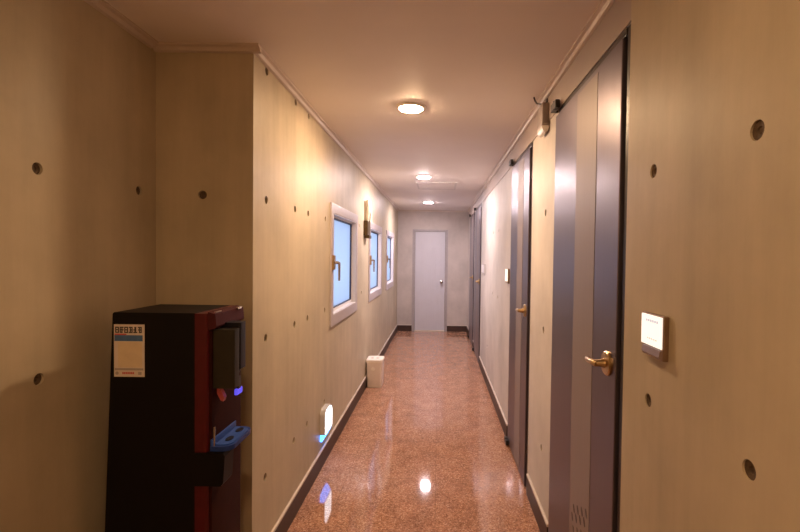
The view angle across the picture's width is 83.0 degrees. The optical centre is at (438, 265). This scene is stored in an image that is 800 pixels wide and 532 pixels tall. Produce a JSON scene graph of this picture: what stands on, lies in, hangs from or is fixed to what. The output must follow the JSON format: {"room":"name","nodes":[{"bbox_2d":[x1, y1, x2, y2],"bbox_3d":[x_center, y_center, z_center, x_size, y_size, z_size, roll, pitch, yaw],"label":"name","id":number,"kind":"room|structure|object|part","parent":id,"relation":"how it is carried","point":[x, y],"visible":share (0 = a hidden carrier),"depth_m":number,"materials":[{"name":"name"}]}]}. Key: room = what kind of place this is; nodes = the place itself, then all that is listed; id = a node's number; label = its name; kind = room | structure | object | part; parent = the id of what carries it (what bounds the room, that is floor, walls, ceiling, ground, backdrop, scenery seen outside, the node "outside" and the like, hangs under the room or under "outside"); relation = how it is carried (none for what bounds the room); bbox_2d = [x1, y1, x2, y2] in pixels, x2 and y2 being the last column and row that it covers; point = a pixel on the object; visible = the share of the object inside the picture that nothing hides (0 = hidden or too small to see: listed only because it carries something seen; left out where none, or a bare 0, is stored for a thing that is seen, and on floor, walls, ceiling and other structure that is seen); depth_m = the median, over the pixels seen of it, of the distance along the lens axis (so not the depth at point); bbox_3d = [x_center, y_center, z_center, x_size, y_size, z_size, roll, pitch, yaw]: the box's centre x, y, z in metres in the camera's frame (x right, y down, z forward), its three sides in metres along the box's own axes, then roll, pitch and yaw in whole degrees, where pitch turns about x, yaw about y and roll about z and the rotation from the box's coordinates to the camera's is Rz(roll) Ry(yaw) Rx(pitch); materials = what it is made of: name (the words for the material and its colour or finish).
{"room":"building corridor","nodes":[
{"label":"building corridor","id":0,"kind":"room"},
{"bbox_2d":[0,0,155,531],"bbox_3d":[-1.341,0.294,-0.273,0.200,2.400,5.040,1,1,0],"label":"wall","id":1,"kind":"structure","parent":0,"point":[78,90],"depth_m":1.49,"materials":[{"name":"concrete"}]},
{"bbox_2d":[84,0,158,48],"bbox_3d":[-1.209,-0.888,-0.352,0.034,0.030,4.536,1,1,0],"label":"trim","id":2,"kind":"structure","parent":1,"relation":"attached to","point":[102,6],"depth_m":1.72,"materials":[{"name":"paint"}]},
{"bbox_2d":[156,52,254,531],"bbox_3d":[-1.028,0.246,1.986,0.424,2.400,0.020,1,1,0],"label":"wall","id":3,"kind":"structure","parent":0,"point":[205,102],"depth_m":1.96,"materials":[{"name":"concrete"}]},
{"bbox_2d":[153,42,260,53],"bbox_3d":[-0.996,-0.937,1.932,0.458,0.030,0.034,1,1,0],"label":"trim","id":4,"kind":"structure","parent":3,"relation":"attached to","point":[171,47],"depth_m":1.93,"materials":[{"name":"paint"}]},
{"bbox_2d":[254,56,397,531],"bbox_3d":[-0.940,0.166,5.561,0.250,2.400,7.130,1,1,0],"label":"wall","id":5,"kind":"structure","parent":0,"point":[302,365],"depth_m":2.62,"materials":[{"name":"concrete"}]},
{"bbox_2d":[320,404,331,441],"bbox_3d":[-0.806,1.120,3.237,0.041,0.226,0.190,1,1,0],"label":"light","id":6,"kind":"object","parent":5,"relation":"attached to","point":[326,411],"visible":1,"depth_m":3.16,"materials":[{"name":"grey plastic"}]},
{"bbox_2d":[254,47,398,210],"bbox_3d":[-0.782,-1.015,5.423,0.034,0.030,6.950,1,1,0],"label":"trim","id":7,"kind":"structure","parent":5,"relation":"attached to","point":[263,57],"depth_m":2.71,"materials":[{"name":"paint"}]},
{"bbox_2d":[271,325,396,531],"bbox_3d":[-0.823,1.304,5.481,0.013,0.131,6.918,1,1,0],"label":"baseboard","id":8,"kind":"structure","parent":5,"relation":"attached to","point":[285,520],"depth_m":3.07,"materials":[{"name":"brown wood"}]},
{"bbox_2d":[329,202,357,327],"bbox_3d":[-0.861,-0.019,3.906,0.223,0.938,1.090,1,1,0],"label":"window","id":9,"kind":"structure","parent":5,"relation":"in","point":[343,223],"depth_m":3.96,"materials":[{"name":"paint"}]},
{"bbox_3d":[-0.790,-0.026,3.401,0.016,0.110,0.060,1,1,0],"label":"handle","id":10,"kind":"part","parent":9,"relation":"part of","materials":[{"name":"gold metal"}]},
{"bbox_3d":[-0.767,0.038,3.430,0.033,0.152,0.062,2,2,32],"label":"lever","id":11,"kind":"part","parent":9,"relation":"part of","materials":[{"name":"gold metal"}]},
{"bbox_3d":[-0.857,-0.031,3.906,0.006,0.723,0.882,1,1,0],"label":"pane","id":12,"kind":"part","parent":9,"relation":"part of","materials":[{"name":"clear glass"}]},
{"bbox_3d":[-0.870,-0.025,3.906,0.055,0.777,0.939,1,1,0],"label":"sash","id":13,"kind":"part","parent":9,"relation":"part of","materials":[{"name":"glass"}]},
{"bbox_2d":[364,200,371,238],"bbox_3d":[-0.776,-0.514,4.970,0.060,0.420,0.240,1,1,0],"label":"wall fixture","id":14,"kind":"object","parent":5,"relation":"attached to","point":[367,204],"visible":1,"depth_m":4.89,"materials":[{"name":"gold metal"}]},
{"bbox_3d":[-0.798,-0.603,4.988,0.014,0.214,0.200,1,1,0],"label":"plate","id":15,"kind":"part","parent":14,"relation":"part of","materials":[{"name":"beige ceramic"}]},
{"bbox_2d":[368,222,381,301],"bbox_3d":[-0.860,-0.063,5.790,0.223,0.938,1.140,1,1,0],"label":"window","id":16,"kind":"structure","parent":5,"relation":"in","point":[375,243],"depth_m":5.95,"materials":[{"name":"paint"}]},
{"bbox_3d":[-0.857,-0.074,5.790,0.006,0.723,0.932,1,1,0],"label":"pane","id":17,"kind":"part","parent":16,"relation":"part of","materials":[{"name":"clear glass"}]},
{"bbox_2d":[386,230,393,289],"bbox_3d":[-0.860,-0.102,7.500,0.223,0.938,1.100,1,1,0],"label":"window","id":18,"kind":"structure","parent":5,"relation":"in","point":[389,235],"depth_m":7.76,"materials":[{"name":"paint"}]},
{"bbox_3d":[-0.856,-0.113,7.500,0.006,0.723,0.892,1,1,0],"label":"pane","id":19,"kind":"part","parent":18,"relation":"part of","materials":[{"name":"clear glass"}]},
{"bbox_2d":[105,0,600,210],"bbox_3d":[-0.287,-1.021,3.138,2.600,0.100,11.920,1,1,0],"label":"ceiling","id":20,"kind":"structure","parent":0,"point":[477,68],"depth_m":2.08,"materials":[{"name":"paint"}]},
{"bbox_2d":[396,102,425,112],"bbox_3d":[-0.166,-0.950,2.716,0.180,0.020,0.180,1,1,0],"label":"recessed light","id":21,"kind":"object","parent":20,"relation":"in","point":[407,107],"visible":1,"depth_m":2.68,"materials":[{"name":"white plastic"}]},
{"bbox_2d":[416,175,431,178],"bbox_3d":[-0.165,-1.004,5.098,0.180,0.020,0.180,1,1,0],"label":"recessed light","id":22,"kind":"object","parent":20,"relation":"in","point":[417,176],"visible":1,"depth_m":5.05,"materials":[{"name":"white plastic"}]},
{"bbox_2d":[416,182,456,189],"bbox_3d":[-0.022,-1.024,5.758,0.500,0.006,0.580,1,1,0],"label":"ceiling access panel","id":23,"kind":"object","parent":20,"relation":"attached to","point":[423,185],"visible":1,"depth_m":5.72,"materials":[{"name":"paint"}]},
{"bbox_2d":[287,331,539,531],"bbox_3d":[-0.319,1.478,3.195,2.600,0.100,11.920,1,1,0],"label":"floor","id":24,"kind":"structure","parent":0,"point":[424,450],"depth_m":3.34,"materials":[{"name":"stone"}]},
{"bbox_2d":[105,304,250,531],"bbox_3d":[-0.924,0.803,1.641,0.448,1.306,0.256,1,1,0],"label":"water dispenser","id":25,"kind":"object","parent":24,"relation":"on","point":[176,433],"visible":1,"depth_m":1.51,"materials":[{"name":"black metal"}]},
{"bbox_2d":[194,449,233,486],"bbox_3d":[-0.768,0.684,1.544,0.102,0.112,0.068,1,1,0],"label":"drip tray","id":26,"kind":"object","parent":25,"relation":"on","point":[212,467],"depth_m":1.51,"materials":[{"name":"black plastic"}]},
{"bbox_3d":[-0.777,0.827,1.647,0.008,1.222,0.230,1,1,0],"label":"panel","id":27,"kind":"part","parent":25,"relation":"part of","materials":[{"name":"plastic"}]},
{"bbox_3d":[-0.730,0.317,1.551,0.072,0.201,0.043,1,1,0],"label":"spout","id":28,"kind":"part","parent":25,"relation":"part of","materials":[{"name":"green plastic"}]},
{"bbox_3d":[-0.759,0.182,1.617,0.028,0.060,0.216,1,1,0],"label":"control panel","id":29,"kind":"part","parent":25,"relation":"part of","materials":[{"name":"red plastic"}]},
{"bbox_2d":[210,420,250,451],"bbox_3d":[-0.735,0.606,1.612,0.071,0.038,0.185,1,1,0],"label":"tray","id":30,"kind":"object","parent":25,"relation":"on","point":[230,435],"depth_m":1.58,"materials":[{"name":"blue plastic"}]},
{"bbox_3d":[-0.729,0.279,1.599,0.072,0.164,0.051,1,1,0],"label":"display door","id":31,"kind":"part","parent":25,"relation":"part of","materials":[{"name":"black plastic"}]},
{"bbox_3d":[-0.739,0.415,1.609,0.059,0.044,0.022,1,1,0],"label":"indicator stem","id":32,"kind":"part","parent":25,"relation":"part of","materials":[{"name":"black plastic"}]},
{"bbox_2d":[234,386,241,394],"bbox_3d":[-0.716,0.446,1.611,0.012,0.022,0.044,1,1,0],"label":"indicator light","id":33,"kind":"object","parent":25,"relation":"attached to","point":[238,390],"depth_m":1.60,"materials":[{"name":"blue plastic"}]},
{"bbox_2d":[366,356,384,387],"bbox_3d":[-0.727,1.218,5.189,0.189,0.318,0.231,1,1,0],"label":"waste bin","id":34,"kind":"object","parent":24,"relation":"on","point":[375,364],"visible":1,"depth_m":5.09,"materials":[{"name":"beige plastic"}]},
{"bbox_3d":[-0.725,1.076,5.186,0.189,0.032,0.231,1,1,0],"label":"lid","id":35,"kind":"part","parent":34,"relation":"part of","materials":[{"name":"beige plastic"}]},
{"bbox_2d":[397,211,468,324],"bbox_3d":[-0.101,0.097,9.025,2.200,2.400,0.200,1,1,0],"label":"wall","id":36,"kind":"structure","parent":0,"point":[456,223],"depth_m":8.92,"materials":[{"name":"white paint"}]},
{"bbox_2d":[397,325,411,330],"bbox_3d":[-0.675,1.228,8.944,0.284,0.127,0.013,1,1,0],"label":"baseboard","id":37,"kind":"structure","parent":36,"relation":"attached to","point":[399,327],"depth_m":8.94,"materials":[{"name":"brown wood"}]},
{"bbox_2d":[412,229,447,331],"bbox_3d":[-0.170,0.288,8.939,0.701,2.020,0.140,1,1,0],"label":"door","id":38,"kind":"structure","parent":36,"relation":"in","point":[430,247],"depth_m":8.93,"materials":[{"name":"grey paint"}]},
{"bbox_2d":[399,210,467,211],"bbox_3d":[-0.098,-1.085,8.887,1.400,0.030,0.020,1,1,0],"label":"trim","id":39,"kind":"structure","parent":36,"relation":"attached to","point":[399,210],"depth_m":8.89,"materials":[{"name":"paint"}]},
{"bbox_2d":[447,325,466,331],"bbox_3d":[0.364,1.242,8.944,0.392,0.127,0.013,1,1,0],"label":"baseboard","id":40,"kind":"structure","parent":36,"relation":"attached to","point":[450,328],"depth_m":8.94,"materials":[{"name":"brown wood"}]},
{"bbox_2d":[467,0,799,531],"bbox_3d":[0.690,0.241,3.166,0.230,2.400,11.920,1,1,0],"label":"wall","id":41,"kind":"structure","parent":0,"point":[711,431],"depth_m":0.99,"materials":[{"name":"concrete"}]},
{"bbox_2d":[467,212,474,345],"bbox_3d":[0.602,0.199,7.838,0.168,2.269,0.941,1,1,0],"label":"door","id":42,"kind":"structure","parent":41,"relation":"in","point":[472,219],"depth_m":7.68,"materials":[{"name":"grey metal"}]},
{"bbox_3d":[0.634,0.217,7.827,0.103,2.234,0.918,1,1,0],"label":"frame","id":43,"kind":"part","parent":42,"relation":"part of","materials":[{"name":"grey metal"}]},
{"bbox_2d":[472,204,481,362],"bbox_3d":[0.601,0.225,6.698,0.168,2.269,0.981,1,1,0],"label":"door","id":44,"kind":"structure","parent":41,"relation":"in","point":[478,214],"depth_m":6.54,"materials":[{"name":"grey metal"}]},
{"bbox_3d":[0.633,0.243,6.687,0.103,2.234,0.958,1,1,0],"label":"frame","id":45,"kind":"part","parent":44,"relation":"part of","materials":[{"name":"grey metal"}]},
{"bbox_2d":[481,263,484,274],"bbox_3d":[0.580,0.033,5.769,0.016,0.136,0.399,1,1,0],"label":"switch plate","id":46,"kind":"object","parent":41,"relation":"attached to","point":[483,264],"visible":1,"depth_m":5.71,"materials":[{"name":"paint"}]},
{"bbox_2d":[479,356,507,435],"bbox_3d":[0.564,1.334,4.947,0.013,0.131,2.510,1,1,0],"label":"baseboard","id":47,"kind":"structure","parent":41,"relation":"attached to","point":[500,414],"depth_m":4.47,"materials":[{"name":"brown wood"}]},
{"bbox_2d":[505,268,509,283],"bbox_3d":[0.576,0.083,3.753,0.022,0.122,0.120,1,1,0],"label":"room sign","id":48,"kind":"object","parent":41,"relation":"attached to","point":[507,271],"visible":1,"depth_m":3.70,"materials":[{"name":"white plastic"}]},
{"bbox_3d":[0.567,0.076,3.753,0.004,0.100,0.110,1,1,0],"label":"lit panel","id":49,"kind":"part","parent":48,"relation":"part of","materials":[{"name":"white plastic"}]},
{"bbox_2d":[504,142,532,485],"bbox_3d":[0.600,0.304,3.247,0.168,2.269,0.766,1,1,0],"label":"door","id":50,"kind":"structure","parent":41,"relation":"in","point":[522,171],"depth_m":3.13,"materials":[{"name":"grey metal"}]},
{"bbox_3d":[0.548,0.294,2.968,0.052,0.084,0.084,1,1,0],"label":"handle","id":51,"kind":"part","parent":50,"relation":"part of","materials":[{"name":"gold metal"}]},
{"bbox_3d":[0.632,0.322,3.236,0.103,2.234,0.743,1,1,0],"label":"frame","id":52,"kind":"part","parent":50,"relation":"part of","materials":[{"name":"grey metal"}]},
{"bbox_2d":[526,474,547,531],"bbox_3d":[0.564,1.388,2.587,0.013,0.131,0.540,1,1,0],"label":"baseboard","id":53,"kind":"structure","parent":41,"relation":"attached to","point":[537,509],"depth_m":2.56,"materials":[{"name":"brown wood"}]},
{"bbox_2d":[467,0,615,211],"bbox_3d":[0.583,-0.945,3.139,0.034,0.030,11.520,1,1,0],"label":"trim","id":54,"kind":"structure","parent":41,"relation":"attached to","point":[603,7],"depth_m":2.12,"materials":[{"name":"paint"}]},
{"bbox_2d":[533,97,549,137],"bbox_3d":[0.564,-0.834,2.476,0.069,0.222,0.130,1,1,0],"label":"emergency light","id":55,"kind":"object","parent":41,"relation":"attached to","point":[543,122],"visible":0.99,"depth_m":2.42,"materials":[{"name":"white plastic"}]},
{"bbox_2d":[468,0,631,218],"bbox_3d":[0.597,-0.908,5.136,0.005,0.132,7.526,1,1,0],"label":"band","id":56,"kind":"object","parent":41,"relation":"attached to","point":[617,19],"visible":0.85,"depth_m":1.88,"materials":[{"name":"paint"}]},
{"bbox_2d":[548,24,630,531],"bbox_3d":[0.600,0.336,1.849,0.168,2.269,0.871,1,1,0],"label":"door","id":57,"kind":"structure","parent":41,"relation":"in","point":[592,126],"depth_m":1.70,"materials":[{"name":"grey metal"}]},
{"bbox_3d":[0.530,0.328,1.564,0.026,0.024,0.118,1,1,3],"label":"lever","id":58,"kind":"part","parent":57,"relation":"part of","materials":[{"name":"gold metal"}]},
{"bbox_3d":[0.548,0.327,1.519,0.052,0.084,0.084,1,1,0],"label":"handle","id":59,"kind":"part","parent":57,"relation":"part of","materials":[{"name":"gold metal"}]},
{"bbox_2d":[641,311,668,361],"bbox_3d":[0.564,0.182,1.181,0.024,0.114,0.118,1,1,0],"label":"room sign","id":60,"kind":"object","parent":41,"relation":"attached to","point":[655,327],"visible":1,"depth_m":1.16,"materials":[{"name":"white plastic"}]},
{"bbox_3d":[0.560,0.169,1.183,0.004,0.080,0.109,1,1,0],"label":"lit panel","id":61,"kind":"part","parent":60,"relation":"part of","materials":[{"name":"white plastic"}]}
]}

